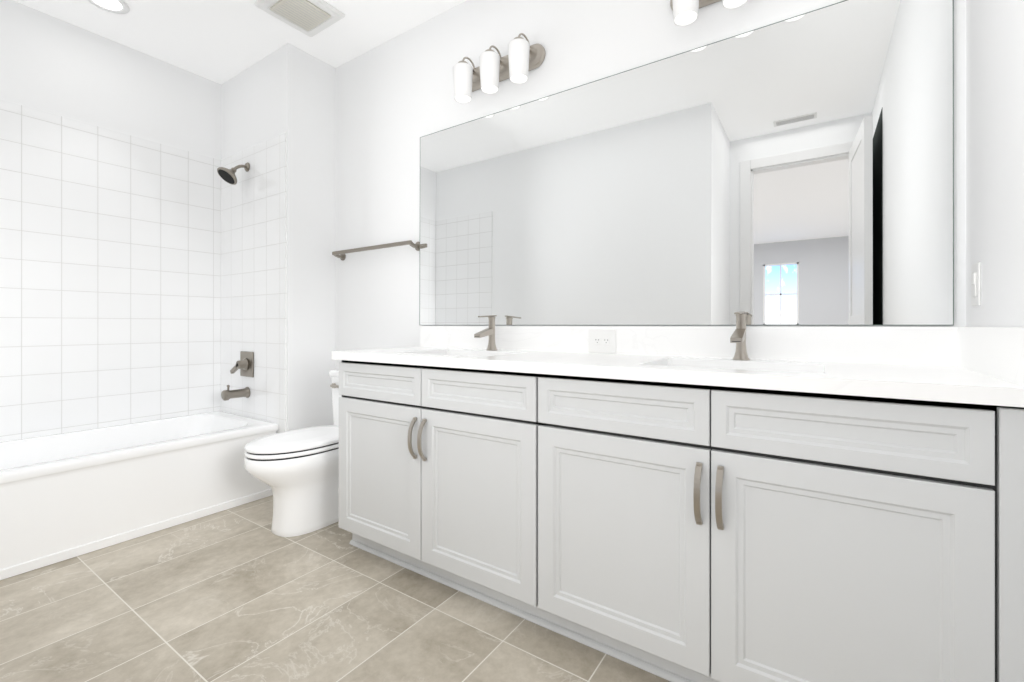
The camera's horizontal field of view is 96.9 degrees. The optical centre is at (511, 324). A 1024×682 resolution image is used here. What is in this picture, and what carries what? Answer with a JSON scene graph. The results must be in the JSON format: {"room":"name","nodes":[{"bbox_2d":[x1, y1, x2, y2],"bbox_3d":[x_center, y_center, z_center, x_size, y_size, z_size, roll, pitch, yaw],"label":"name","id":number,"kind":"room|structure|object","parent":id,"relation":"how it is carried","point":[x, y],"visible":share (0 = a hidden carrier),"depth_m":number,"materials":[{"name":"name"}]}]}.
{"room":"bathroom","nodes":[
{"label":"bathroom","id":0,"kind":"room"},
{"bbox_2d":[0,0,220,159],"bbox_3d":[-2.453,-0.334,2.678,0.100,2.720,1.956,0,0,34],"label":"wall","id":1,"kind":"structure","parent":0,"point":[53,65],"depth_m":2.66,"materials":[{"name":"white paint"}]},
{"bbox_2d":[0,99,220,441],"bbox_3d":[-2.471,-0.215,2.555,0.008,1.882,1.517,0,0,34],"label":"tile","id":2,"kind":"structure","parent":1,"relation":"attached to","point":[110,277],"depth_m":2.65,"materials":[{"name":"tile"}]},
{"bbox_2d":[14,0,465,83],"bbox_3d":[-1.032,-1.734,1.262,4.039,0.080,2.920,0,0,34],"label":"ceiling","id":3,"kind":"structure","parent":0,"point":[220,41],"depth_m":2.59,"materials":[{"name":"white paint"}]},
{"bbox_2d":[88,0,129,13],"bbox_3d":[-2.117,-1.688,2.371,0.184,0.008,0.184,0,0,34],"label":"recessed light","id":4,"kind":"object","parent":3,"relation":"in","point":[117,6],"visible":1,"depth_m":2.40,"materials":[{"name":"white paint"}]},
{"bbox_2d":[254,0,345,36],"bbox_3d":[-1.134,-1.682,2.435,0.330,0.023,0.330,0,0,34],"label":"ceiling vent","id":5,"kind":"object","parent":3,"relation":"in","point":[310,18],"visible":1,"depth_m":2.44,"materials":[{"name":"white plastic"}]},
{"bbox_2d":[221,43,335,430],"bbox_3d":[-1.605,-0.334,3.091,0.848,2.720,0.323,0,0,34],"label":"wall","id":6,"kind":"structure","parent":0,"point":[289,89],"depth_m":2.85,"materials":[{"name":"white paint"}]},
{"bbox_2d":[221,133,285,432],"bbox_3d":[-1.701,-0.065,2.956,0.822,2.182,0.008,0,0,34],"label":"tile","id":7,"kind":"structure","parent":6,"relation":"attached to","point":[253,259],"depth_m":2.91,"materials":[{"name":"tile"}]},
{"bbox_2d":[217,162,249,184],"bbox_3d":[-1.781,-0.982,2.898,0.128,0.165,0.176,0,0,34],"label":"shower head","id":8,"kind":"object","parent":7,"relation":"attached to","point":[227,175],"visible":1,"depth_m":2.87},
{"bbox_2d":[221,385,249,400],"bbox_3d":[-1.773,0.428,2.910,0.072,0.098,0.148,0,0,34],"label":"tub spout","id":9,"kind":"object","parent":7,"relation":"attached to","point":[227,394],"visible":1,"depth_m":2.88,"materials":[{"name":"silver metal"}]},
{"bbox_2d":[230,351,253,376],"bbox_3d":[-1.759,0.256,2.952,0.188,0.164,0.062,0,0,34],"label":"shower valve","id":10,"kind":"object","parent":7,"relation":"attached to","point":[245,364],"visible":1,"depth_m":2.94,"materials":[{"name":"silver metal"}]},
{"bbox_2d":[0,495,669,681],"bbox_3d":[-1.032,1.051,1.262,4.039,0.050,2.920,0,0,34],"label":"floor","id":11,"kind":"structure","parent":0,"point":[242,593],"depth_m":1.57,"materials":[{"name":"tile"}]},
{"bbox_2d":[0,411,278,579],"bbox_3d":[-2.153,0.811,2.341,0.755,0.427,1.513,0,0,34],"label":"bathtub","id":12,"kind":"object","parent":11,"relation":"on","point":[65,496],"visible":0.88,"depth_m":2.23,"materials":[{"name":"white ceramic"}]},
{"bbox_2d":[244,369,341,536],"bbox_3d":[-1.015,0.646,2.424,0.412,0.760,0.764,0,0,34],"label":"toilet","id":13,"kind":"object","parent":11,"relation":"on","point":[297,471],"visible":0.6,"depth_m":2.21,"materials":[{"name":"white ceramic"}]},
{"bbox_2d":[334,359,1023,681],"bbox_3d":[0.249,0.593,1.679,2.172,0.864,0.591,0,0,34],"label":"bathroom vanity","id":14,"kind":"object","parent":11,"relation":"on","point":[740,501],"depth_m":1.19,"materials":[{"name":"white paint"}]},
{"bbox_2d":[332,347,1023,402],"bbox_3d":[0.248,0.138,1.690,2.186,0.037,0.576,0,0,34],"label":"countertop","id":15,"kind":"structure","parent":14,"relation":"on","point":[890,378],"depth_m":1.28,"materials":[{"name":"white stone"}]},
{"bbox_2d":[444,351,451,354],"bbox_3d":[-0.219,0.224,1.986,0.530,0.160,0.390,0,0,34],"label":"sink","id":16,"kind":"object","parent":15,"relation":"in","point":[445,352],"depth_m":2.24,"materials":[{"name":"white ceramic"}]},
{"bbox_2d":[472,315,499,350],"bbox_3d":[-0.119,0.035,2.134,0.054,0.168,0.143,0,0,34],"label":"faucet","id":17,"kind":"object","parent":15,"relation":"on","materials":[{"name":"silver metal"}]},
{"bbox_2d":[672,363,799,370],"bbox_3d":[0.671,0.224,1.388,0.530,0.160,0.390,0,0,34],"label":"sink","id":18,"kind":"object","parent":15,"relation":"in","point":[673,364],"depth_m":1.49,"materials":[{"name":"white ceramic"}]},
{"bbox_2d":[728,311,751,358],"bbox_3d":[0.770,0.035,1.536,0.054,0.168,0.143,0,0,34],"label":"faucet","id":19,"kind":"object","parent":15,"relation":"on","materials":[{"name":"silver metal"}]},
{"bbox_2d":[336,0,965,369],"bbox_3d":[-0.249,-0.334,2.427,4.039,2.720,0.112,0,0,34],"label":"wall","id":20,"kind":"structure","parent":0,"point":[797,170],"depth_m":1.80,"materials":[{"name":"white paint"}]},
{"bbox_2d":[332,240,419,259],"bbox_3d":[-0.832,-0.444,2.719,0.737,0.052,0.075,0,0,34],"label":"bar","id":21,"kind":"object","parent":20,"relation":"attached to","point":[342,253],"visible":1,"depth_m":2.65,"materials":[{"name":"silver metal"}]},
{"bbox_2d":[453,33,545,102],"bbox_3d":[-0.091,-1.230,2.173,0.490,0.227,0.154,0,0,34],"label":"sconce","id":22,"kind":"object","parent":20,"relation":"attached to","point":[520,60],"visible":1,"depth_m":2.12,"materials":[{"name":"white glass"}]},
{"bbox_2d":[670,0,747,25],"bbox_3d":[0.785,-1.230,1.584,0.490,0.227,0.154,0,0,34],"label":"sconce","id":23,"kind":"object","parent":20,"relation":"attached to","point":[685,12],"visible":1,"depth_m":1.64,"materials":[{"name":"white glass"}]},
{"bbox_2d":[420,327,955,366],"bbox_3d":[0.403,0.062,1.921,2.186,0.114,0.020,0,0,34],"label":"backsplash","id":24,"kind":"structure","parent":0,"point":[842,344],"depth_m":1.59,"materials":[{"name":"white stone"}]},
{"bbox_2d":[589,329,615,352],"bbox_3d":[0.381,0.068,1.919,0.124,0.100,0.007,0,0,34],"label":"outlet","id":25,"kind":"object","parent":24,"relation":"attached to","point":[602,340],"visible":1,"depth_m":1.92,"materials":[{"name":"white plastic"}]},
{"bbox_2d":[966,0,1023,326],"bbox_3d":[0.574,-0.334,0.121,0.100,2.720,2.820,0,0,34],"label":"wall","id":26,"kind":"structure","parent":0,"point":[995,138],"depth_m":1.10,"materials":[{"name":"white paint"}]},
{"bbox_2d":[971,262,980,305],"bbox_3d":[1.251,-0.109,1.226,0.009,0.114,0.070,0,0,34],"label":"rocker light switch","id":27,"kind":"object","parent":26,"relation":"attached to","point":[976,284],"visible":1,"depth_m":1.21,"materials":[{"name":"white plastic"}]},
{"bbox_2d":[956,327,1023,382],"bbox_3d":[1.142,0.062,1.078,0.020,0.114,0.556,0,0,34],"label":"backsplash","id":28,"kind":"structure","parent":26,"relation":"attached to","point":[998,351],"depth_m":1.04,"materials":[{"name":"white stone"}]}
]}

